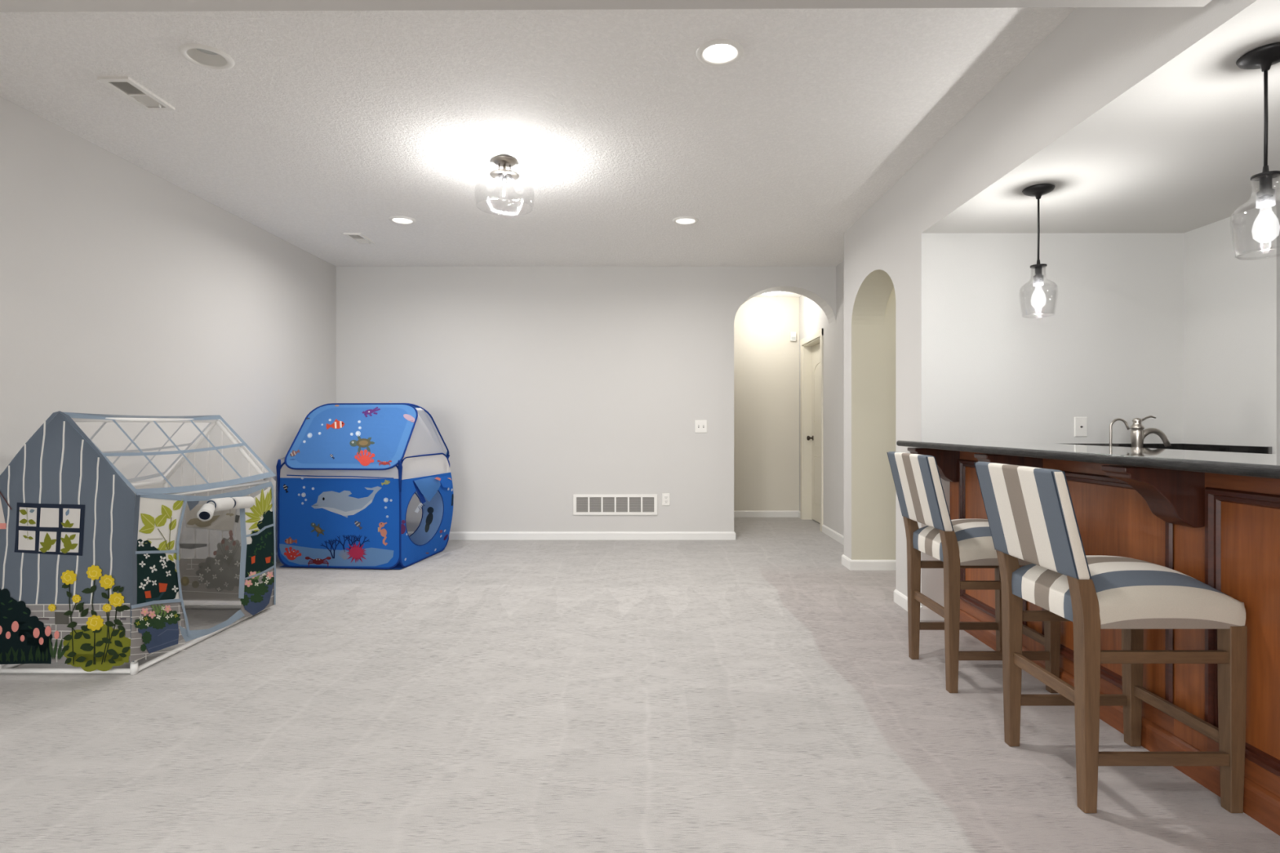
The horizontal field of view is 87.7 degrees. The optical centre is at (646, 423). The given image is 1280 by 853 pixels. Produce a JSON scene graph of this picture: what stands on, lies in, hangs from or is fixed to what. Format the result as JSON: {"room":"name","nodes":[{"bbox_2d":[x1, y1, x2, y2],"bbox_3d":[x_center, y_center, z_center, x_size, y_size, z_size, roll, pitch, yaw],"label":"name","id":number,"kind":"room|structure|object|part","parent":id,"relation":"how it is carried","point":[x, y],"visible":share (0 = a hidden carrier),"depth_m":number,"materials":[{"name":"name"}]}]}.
{"room":"children's room","nodes":[
{"label":"children's room","id":0,"kind":"room"},
{"bbox_2d":[0,96,336,552],"bbox_3d":[-3.075,-0.200,1.745,0.150,2.640,9.890,0,0,0],"label":"wall","id":1,"kind":"structure","parent":0,"point":[125,291],"depth_m":3.93,"materials":[{"name":"grey paint"}]},
{"bbox_2d":[1,551,279,665],"bbox_3d":[-2.993,1.081,1.620,0.014,0.078,9.640,0,0,0],"label":"baseboard","id":2,"kind":"structure","parent":1,"relation":"attached to","point":[277,560],"depth_m":5.39,"materials":[{"name":"white"}]},
{"bbox_2d":[0,7,1076,297],"bbox_3d":[0.675,-1.520,2.425,7.650,0.001,11.550,0,0,0],"label":"ceiling","id":3,"kind":"structure","parent":0,"point":[323,126],"depth_m":3.31,"materials":[{"name":"white paint"}]},
{"bbox_2d":[97,75,175,110],"bbox_3d":[-2.335,-1.509,3.060,0.136,0.022,0.290,0,0,0],"label":"ceiling vent","id":4,"kind":"object","parent":3,"relation":"in","point":[126,86],"visible":1,"depth_m":3.04,"materials":[{"name":"white plastic"}]},
{"bbox_2d":[177,43,235,70],"bbox_3d":[-1.820,-1.538,2.760,0.196,0.054,0.196,0,0,0],"label":"recessed light","id":5,"kind":"object","parent":3,"relation":"in","point":[200,55],"visible":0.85,"depth_m":2.79,"materials":[{"name":"white plastic"}]},
{"bbox_2d":[343,232,375,244],"bbox_3d":[-2.345,-1.509,5.450,0.136,0.022,0.290,0,0,0],"label":"ceiling vent","id":6,"kind":"object","parent":3,"relation":"in","point":[358,237],"visible":1,"depth_m":5.43,"materials":[{"name":"white plastic"}]},
{"bbox_2d":[388,215,416,224],"bbox_3d":[-1.820,-1.538,4.970,0.196,0.054,0.196,0,0,0],"label":"recessed light","id":7,"kind":"object","parent":3,"relation":"in","point":[397,220],"visible":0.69,"depth_m":5.01,"materials":[{"name":"white plastic"}]},
{"bbox_2d":[489,155,519,196],"bbox_3d":[-0.818,-1.382,3.840,0.342,0.276,0.342,0,0,0],"label":"flush light","id":8,"kind":"object","parent":3,"relation":"attached to","point":[504,175],"visible":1,"depth_m":3.81,"materials":[{"name":"silver metal"}]},
{"bbox_2d":[489,173,503,187],"bbox_3d":[-0.864,-1.378,3.793,0.088,0.126,0.090,0,0,0],"label":"bulb","id":9,"kind":"object","parent":8,"relation":"attached to","point":[499,175],"depth_m":3.81,"materials":[{"name":"white glass"}]},
{"bbox_2d":[502,176,506,196],"bbox_3d":[-0.839,-1.378,3.901,0.057,0.126,0.106,0,0,0],"label":"bulb","id":10,"kind":"object","parent":8,"relation":"attached to","point":[504,178],"depth_m":3.87,"materials":[{"name":"white glass"}]},
{"bbox_2d":[506,173,519,190],"bbox_3d":[-0.756,-1.378,3.821,0.107,0.126,0.056,0,0,0],"label":"bulb","id":11,"kind":"object","parent":8,"relation":"attached to","point":[509,176],"depth_m":3.82,"materials":[{"name":"white glass"}]},
{"bbox_2d":[672,216,698,225],"bbox_3d":[0.290,-1.538,4.980,0.196,0.054,0.196,0,0,0],"label":"recessed light","id":12,"kind":"object","parent":3,"relation":"in","point":[684,220],"visible":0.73,"depth_m":5.03,"materials":[{"name":"white plastic"}]},
{"bbox_2d":[696,39,743,66],"bbox_3d":[0.300,-1.538,2.730,0.196,0.054,0.196,0,0,0],"label":"recessed light","id":13,"kind":"object","parent":3,"relation":"in","point":[717,52],"visible":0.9,"depth_m":2.77,"materials":[{"name":"white plastic"}]},
{"bbox_2d":[763,291,781,295],"bbox_3d":[1.375,-1.474,7.400,0.280,0.092,0.280,0,0,0],"label":"dome light","id":14,"kind":"object","parent":3,"relation":"attached to","point":[773,293],"visible":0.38,"depth_m":7.36,"materials":[{"name":"white glass"}]},
{"bbox_2d":[336,266,835,531],"bbox_3d":[-0.585,-0.200,6.565,4.830,2.640,0.250,0,0,0],"label":"wall","id":15,"kind":"structure","parent":0,"point":[542,387],"depth_m":6.44,"materials":[{"name":"grey paint"}]},
{"bbox_2d":[573,494,657,515],"bbox_3d":[-0.303,0.780,6.435,0.810,0.196,0.010,0,0,0],"label":"air vent","id":16,"kind":"object","parent":15,"relation":"in","point":[583,504],"visible":1,"depth_m":6.43,"materials":[{"name":"white plastic"}]},
{"bbox_3d":[-0.622,0.780,6.436,0.112,0.144,0.008,0,0,0],"label":"louvre panel","id":17,"kind":"part","parent":16,"relation":"part of","materials":[{"name":"grey metal"}]},
{"bbox_3d":[-0.494,0.780,6.436,0.112,0.144,0.008,0,0,0],"label":"louvre panel","id":18,"kind":"part","parent":16,"relation":"part of","materials":[{"name":"grey metal"}]},
{"bbox_3d":[-0.367,0.780,6.436,0.112,0.144,0.008,0,0,0],"label":"louvre panel","id":19,"kind":"part","parent":16,"relation":"part of","materials":[{"name":"grey metal"}]},
{"bbox_3d":[-0.239,0.780,6.436,0.112,0.144,0.008,0,0,0],"label":"louvre panel","id":20,"kind":"part","parent":16,"relation":"part of","materials":[{"name":"grey metal"}]},
{"bbox_3d":[-0.112,0.780,6.436,0.112,0.144,0.008,0,0,0],"label":"louvre panel","id":21,"kind":"part","parent":16,"relation":"part of","materials":[{"name":"grey metal"}]},
{"bbox_3d":[0.016,0.780,6.436,0.112,0.144,0.008,0,0,0],"label":"louvre panel","id":22,"kind":"part","parent":16,"relation":"part of","materials":[{"name":"grey metal"}]},
{"bbox_2d":[662,493,670,505],"bbox_3d":[0.187,0.730,6.435,0.074,0.118,0.009,0,0,0],"label":"power outlet","id":23,"kind":"object","parent":15,"relation":"attached to","point":[665,496],"visible":1,"depth_m":6.43,"materials":[{"name":"white plastic"}]},
{"bbox_2d":[407,511,944,620],"bbox_3d":[0.100,1.081,5.898,6.200,0.078,4.204,0,0,0],"label":"baseboard","id":24,"kind":"structure","parent":15,"relation":"attached to","point":[453,535],"depth_m":6.43,"materials":[{"name":"white wood"}]},
{"bbox_2d":[694,420,706,432],"bbox_3d":[0.525,0.025,6.432,0.118,0.122,0.016,0,0,0],"label":"light switch","id":25,"kind":"object","parent":15,"relation":"attached to","point":[700,426],"visible":1,"depth_m":6.43,"materials":[{"name":"white plastic"}]},
{"bbox_2d":[0,0,1212,12],"bbox_3d":[-0.733,-1.335,1.510,4.535,0.370,0.720,0,0,0],"label":"ceiling","id":26,"kind":"structure","parent":0,"point":[6,6],"depth_m":1.83,"materials":[{"name":"grey paint"}]},
{"bbox_2d":[0,517,1279,852],"bbox_3d":[0.675,1.180,2.425,7.650,0.120,11.550,0,0,0],"label":"floor","id":27,"kind":"structure","parent":0,"point":[757,691],"depth_m":2.41,"materials":[{"name":"beige carpet"}]},
{"bbox_2d":[0,411,275,675],"bbox_3d":[-2.563,0.531,3.488,0.773,1.177,1.155,0,0,0],"label":"house","id":28,"kind":"object","parent":27,"relation":"on","point":[99,566],"visible":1,"depth_m":2.96,"materials":[{"name":"grey fabric"}]},
{"bbox_3d":[-2.600,0.518,2.947,0.680,1.151,0.021,0,0,0],"label":"gable panel","id":29,"kind":"part","parent":28,"relation":"part of","materials":[{"name":"grey fabric"}]},
{"bbox_3d":[-2.939,0.670,3.505,0.021,0.700,1.110,0,0,0],"label":"wall panel","id":30,"kind":"part","parent":28,"relation":"part of","materials":[{"name":"fabric"}]},
{"bbox_3d":[-2.257,0.710,3.105,0.021,0.803,0.388,0,0,0],"label":"panel","id":31,"kind":"part","parent":28,"relation":"part of","materials":[{"name":"white fabric"}]},
{"bbox_3d":[-2.600,0.527,4.058,0.680,1.104,0.014,0,0,0],"label":"gable panel","id":32,"kind":"part","parent":28,"relation":"part of","materials":[{"name":"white fabric"}]},
{"bbox_2d":[196,496,254,520],"bbox_3d":[-2.221,0.437,3.538,0.086,0.102,0.443,0,0,0],"label":"curtain","id":33,"kind":"object","parent":28,"relation":"hanging from","point":[215,504],"depth_m":3.47,"materials":[{"name":"white fabric"}]},
{"bbox_3d":[-2.257,0.733,3.870,0.017,0.737,0.360,0,0,1],"label":"panel","id":34,"kind":"part","parent":28,"relation":"part of","materials":[{"name":"white fabric"}]},
{"bbox_2d":[275,403,453,569],"bbox_3d":[-2.282,0.473,5.570,1.127,1.291,1.008,0,0,5],"label":"tent","id":35,"kind":"object","parent":27,"relation":"on","point":[348,477],"visible":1,"depth_m":5.17,"materials":[{"name":"blue fabric"}]},
{"bbox_3d":[-2.339,0.090,5.317,0.965,0.510,0.479,0,0,5],"label":"roof panel","id":36,"kind":"part","parent":35,"relation":"part of","materials":[{"name":"blue fabric"}]},
{"bbox_2d":[886,451,1060,693],"bbox_3d":[1.440,0.626,2.985,0.566,0.987,0.453,0,0,0],"label":"bar stool","id":37,"kind":"object","parent":27,"relation":"on","point":[958,544],"visible":0.6,"depth_m":2.83,"materials":[{"name":"fabric"}]},
{"bbox_3d":[1.257,0.730,3.183,0.088,0.780,0.048,0,0,0],"label":"leg","id":38,"kind":"part","parent":37,"relation":"part of","materials":[{"name":"brown wood"}]},
{"bbox_3d":[1.215,0.290,2.985,0.113,0.315,0.452,0,0,0],"label":"backrest","id":39,"kind":"part","parent":37,"relation":"part of","materials":[{"name":"fabric"}]},
{"bbox_3d":[1.257,0.730,2.787,0.088,0.780,0.048,0,0,0],"label":"leg","id":40,"kind":"part","parent":37,"relation":"part of","materials":[{"name":"brown wood"}]},
{"bbox_3d":[1.492,0.510,2.985,0.462,0.156,0.444,0,0,0],"label":"seat","id":41,"kind":"part","parent":37,"relation":"part of","materials":[{"name":"fabric"}]},
{"bbox_3d":[1.696,0.850,3.183,0.049,0.540,0.048,0,0,0],"label":"leg","id":42,"kind":"part","parent":37,"relation":"part of","materials":[{"name":"brown wood"}]},
{"bbox_3d":[1.696,0.850,2.787,0.049,0.540,0.048,0,0,0],"label":"leg","id":43,"kind":"part","parent":37,"relation":"part of","materials":[{"name":"brown wood"}]},
{"bbox_2d":[907,447,1279,835],"bbox_3d":[1.673,0.623,1.605,0.375,0.994,4.409,0,0,0],"label":"cabinet","id":44,"kind":"object","parent":27,"relation":"on","point":[1220,531],"visible":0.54,"depth_m":2.09,"materials":[{"name":"brown wood"}]},
{"bbox_3d":[1.730,0.580,3.357,0.020,0.770,0.645,0,0,0],"label":"panel molding","id":45,"kind":"part","parent":44,"relation":"part of","materials":[{"name":"brown wood"}]},
{"bbox_3d":[1.736,0.994,3.357,0.008,0.057,0.645,0,0,0],"label":"rail","id":46,"kind":"part","parent":44,"relation":"part of","materials":[{"name":"brown wood"}]},
{"bbox_2d":[896,440,1279,479],"bbox_3d":[1.702,0.111,1.620,0.545,0.031,4.440,0,0,0],"label":"countertop","id":47,"kind":"structure","parent":44,"relation":"on","point":[1239,464],"depth_m":2.10,"materials":[{"name":"black stone"}]},
{"bbox_3d":[1.730,0.580,2.547,0.020,0.770,0.715,0,0,0],"label":"panel molding","id":48,"kind":"part","parent":44,"relation":"part of","materials":[{"name":"brown wood"}]},
{"bbox_3d":[1.736,0.994,2.547,0.008,0.057,0.715,0,0,0],"label":"rail","id":49,"kind":"part","parent":44,"relation":"part of","materials":[{"name":"brown wood"}]},
{"bbox_3d":[1.736,0.161,1.605,0.008,0.068,4.409,0,0,0],"label":"rail","id":50,"kind":"part","parent":44,"relation":"part of","materials":[{"name":"brown wood"}]},
{"bbox_3d":[1.730,0.580,1.698,0.020,0.770,0.725,0,0,0],"label":"panel molding","id":51,"kind":"part","parent":44,"relation":"part of","materials":[{"name":"brown wood"}]},
{"bbox_3d":[1.736,0.994,1.698,0.008,0.057,0.725,0,0,0],"label":"rail","id":52,"kind":"part","parent":44,"relation":"part of","materials":[{"name":"brown wood"}]},
{"bbox_2d":[973,461,1247,813],"bbox_3d":[1.440,0.626,2.130,0.566,0.987,0.453,0,0,0],"label":"bar stool","id":53,"kind":"object","parent":27,"relation":"on","point":[1031,516],"visible":1,"depth_m":1.94,"materials":[{"name":"fabric"}]},
{"bbox_3d":[1.257,0.730,2.328,0.088,0.780,0.048,0,0,0],"label":"leg","id":54,"kind":"part","parent":53,"relation":"part of","materials":[{"name":"brown wood"}]},
{"bbox_3d":[1.215,0.290,2.130,0.113,0.315,0.452,0,0,0],"label":"backrest","id":55,"kind":"part","parent":53,"relation":"part of","materials":[{"name":"fabric"}]},
{"bbox_3d":[1.257,0.730,1.932,0.088,0.780,0.048,0,0,0],"label":"leg","id":56,"kind":"part","parent":53,"relation":"part of","materials":[{"name":"brown wood"}]},
{"bbox_3d":[1.492,0.510,2.130,0.462,0.156,0.444,0,0,0],"label":"seat","id":57,"kind":"part","parent":53,"relation":"part of","materials":[{"name":"fabric"}]},
{"bbox_3d":[1.696,0.850,2.328,0.049,0.540,0.048,0,0,0],"label":"leg","id":58,"kind":"part","parent":53,"relation":"part of","materials":[{"name":"brown wood"}]},
{"bbox_3d":[1.696,0.850,1.932,0.049,0.540,0.048,0,0,0],"label":"leg","id":59,"kind":"part","parent":53,"relation":"part of","materials":[{"name":"brown wood"}]},
{"bbox_3d":[2.605,0.680,3.493,0.910,0.880,0.615,0,0,0],"label":"cabinet","id":60,"kind":"object","parent":27,"relation":"on","visible":0},
{"bbox_2d":[1056,443,1271,453],"bbox_3d":[2.534,0.176,3.505,1.069,0.128,0.609,0,0,0],"label":"countertop","id":61,"kind":"structure","parent":60,"relation":"on","point":[1226,448],"depth_m":3.66,"materials":[{"name":"black stone"}]},
{"bbox_2d":[1109,417,1129,446],"bbox_3d":[2.548,0.088,3.600,0.122,0.236,0.036,0,0,0],"label":"tap","id":62,"kind":"object","parent":61,"relation":"on","point":[1125,422],"visible":0.68,"depth_m":3.60,"materials":[{"name":"silver metal"}]},
{"bbox_2d":[1129,415,1171,448],"bbox_3d":[2.685,0.080,3.560,0.194,0.251,0.064,0,0,0],"label":"bar faucet","id":63,"kind":"object","parent":61,"relation":"on","point":[1138,434],"visible":0.77,"depth_m":3.54,"materials":[{"name":"silver metal"}]},
{"bbox_3d":[2.666,-0.029,3.556,0.094,0.033,0.014,0,0,5],"label":"lever","id":64,"kind":"part","parent":63,"relation":"part of","materials":[{"name":"silver metal"}]},
{"bbox_3d":[2.693,0.098,3.554,0.179,0.156,0.040,0,0,5],"label":"spout","id":65,"kind":"part","parent":63,"relation":"part of","materials":[{"name":"silver metal"}]},
{"bbox_2d":[733,297,799,511],"bbox_3d":[0.600,-0.200,8.050,3.600,2.640,0.100,0,0,0],"label":"wall","id":66,"kind":"structure","parent":0,"point":[766,362],"depth_m":8.00,"materials":[{"name":"beige paint"}]},
{"bbox_2d":[790,332,795,341],"bbox_3d":[1.755,-1.045,7.984,0.068,0.110,0.033,0,0,0],"label":"sensor","id":67,"kind":"object","parent":66,"relation":"attached to","point":[793,335],"visible":1,"depth_m":7.97,"materials":[{"name":"white plastic"}]},
{"bbox_2d":[799,260,844,536],"bbox_3d":[1.900,-0.200,6.655,0.140,2.640,2.690,0,0,0],"label":"wall","id":68,"kind":"structure","parent":0,"point":[812,318],"depth_m":6.57,"materials":[{"name":"grey paint"}]},
{"bbox_2d":[800,328,822,531],"bbox_3d":[1.889,0.065,7.390,0.152,2.110,0.960,0,0,0],"label":"door","id":69,"kind":"structure","parent":68,"relation":"in","point":[811,346],"depth_m":7.77,"materials":[{"name":"beige paint"}]},
{"bbox_3d":[1.891,0.165,7.715,0.071,0.060,0.060,0,0,0],"label":"knob","id":70,"kind":"part","parent":69,"relation":"part of","materials":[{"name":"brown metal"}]},
{"bbox_2d":[873,277,893,324],"bbox_3d":[1.780,-1.140,4.655,0.080,0.760,0.910,0,0,0],"label":"wall","id":71,"kind":"structure","parent":0,"point":[879,313],"depth_m":5.04,"materials":[{"name":"beige paint"}]},
{"bbox_2d":[873,287,895,559],"bbox_3d":[2.520,-0.200,5.205,1.560,2.640,0.190,0,0,0],"label":"wall","id":72,"kind":"structure","parent":0,"point":[884,335],"depth_m":5.11,"materials":[{"name":"beige paint"}]},
{"bbox_2d":[844,0,1279,606],"bbox_3d":[1.655,-0.200,1.055,0.170,2.640,8.510,0,0,0],"label":"wall","id":73,"kind":"structure","parent":0,"point":[1100,69],"depth_m":3.35,"materials":[{"name":"grey paint"}]},
{"bbox_2d":[951,233,1183,443],"bbox_3d":[2.520,-0.200,4.005,1.560,2.640,0.390,0,0,0],"label":"wall","id":74,"kind":"structure","parent":0,"point":[1111,348],"depth_m":3.81,"materials":[{"name":"white paint"}]},
{"bbox_2d":[1074,417,1087,436],"bbox_3d":[2.480,0.017,3.803,0.072,0.113,0.014,0,0,0],"label":"outlet","id":75,"kind":"object","parent":74,"relation":"attached to","point":[1080,423],"visible":1,"depth_m":3.80,"materials":[{"name":"white plastic"}]},
{"bbox_2d":[1056,443,1183,449],"bbox_3d":[2.534,0.159,3.799,1.069,0.094,0.020,0,0,0],"label":"backsplash","id":76,"kind":"structure","parent":74,"relation":"attached to","point":[1159,446],"depth_m":3.79,"materials":[{"name":"black stone"}]},
{"bbox_2d":[951,27,1279,233],"bbox_3d":[3.070,-1.130,0.305,2.660,0.080,7.010,0,0,0],"label":"ceiling","id":77,"kind":"structure","parent":0,"point":[1187,162],"depth_m":2.85,"materials":[{"name":"white paint"}]},
{"bbox_2d":[1018,183,1058,318],"bbox_3d":[1.810,-0.794,3.080,0.158,0.592,0.158,0,0,30],"label":"pendant light","id":78,"kind":"object","parent":77,"relation":"hanging from","point":[1036,190],"visible":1,"depth_m":3.07,"materials":[{"name":"black metal"}]},
{"bbox_2d":[1033,266,1044,286],"bbox_3d":[1.810,-0.684,3.080,0.042,0.088,0.042,0,0,0],"label":"socket","id":79,"kind":"object","parent":78,"relation":"attached to","point":[1038,278],"depth_m":3.07,"materials":[{"name":"grey metal"}]},
{"bbox_3d":[1.810,-0.613,3.080,0.158,0.229,0.158,0,0,0],"label":"lamp shade","id":80,"kind":"part","parent":78,"relation":"part of","materials":[{"name":"clear glass"}]},
{"bbox_3d":[1.810,-0.890,3.080,0.011,0.320,0.009,0,0,0],"label":"cord","id":81,"kind":"part","parent":78,"relation":"part of","materials":[{"name":"black metal"}]},
{"bbox_2d":[1230,42,1279,259],"bbox_3d":[1.820,-0.794,1.960,0.158,0.592,0.158,0,0,30],"label":"pendant light","id":82,"kind":"object","parent":77,"relation":"hanging from","point":[1263,57],"visible":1,"depth_m":1.95,"materials":[{"name":"black metal"}]},
{"bbox_3d":[1.820,-0.613,1.960,0.158,0.229,0.158,0,0,0],"label":"lamp shade","id":83,"kind":"part","parent":82,"relation":"part of","materials":[{"name":"clear glass"}]},
{"bbox_3d":[1.820,-0.890,1.960,0.011,0.320,0.009,0,0,0],"label":"cord","id":84,"kind":"part","parent":82,"relation":"part of","materials":[{"name":"black metal"}]},
{"bbox_2d":[1256,175,1275,208],"bbox_3d":[1.820,-0.684,1.960,0.042,0.088,0.042,0,0,0],"label":"socket","id":85,"kind":"object","parent":82,"relation":"attached to","point":[1266,196],"depth_m":1.95,"materials":[{"name":"grey metal"}]},
{"bbox_2d":[1183,200,1279,454],"bbox_3d":[3.145,0.015,3.530,0.150,2.210,0.560,0,0,0],"label":"wall","id":86,"kind":"structure","parent":0,"point":[1232,304],"depth_m":3.49,"materials":[{"name":"white paint"}]},
{"bbox_2d":[1183,443,1271,453],"bbox_3d":[3.059,0.159,3.530,0.020,0.094,0.519,0,0,0],"label":"backsplash","id":87,"kind":"structure","parent":86,"relation":"attached to","point":[1226,448],"depth_m":3.49,"materials":[{"name":"black stone"}]}
]}

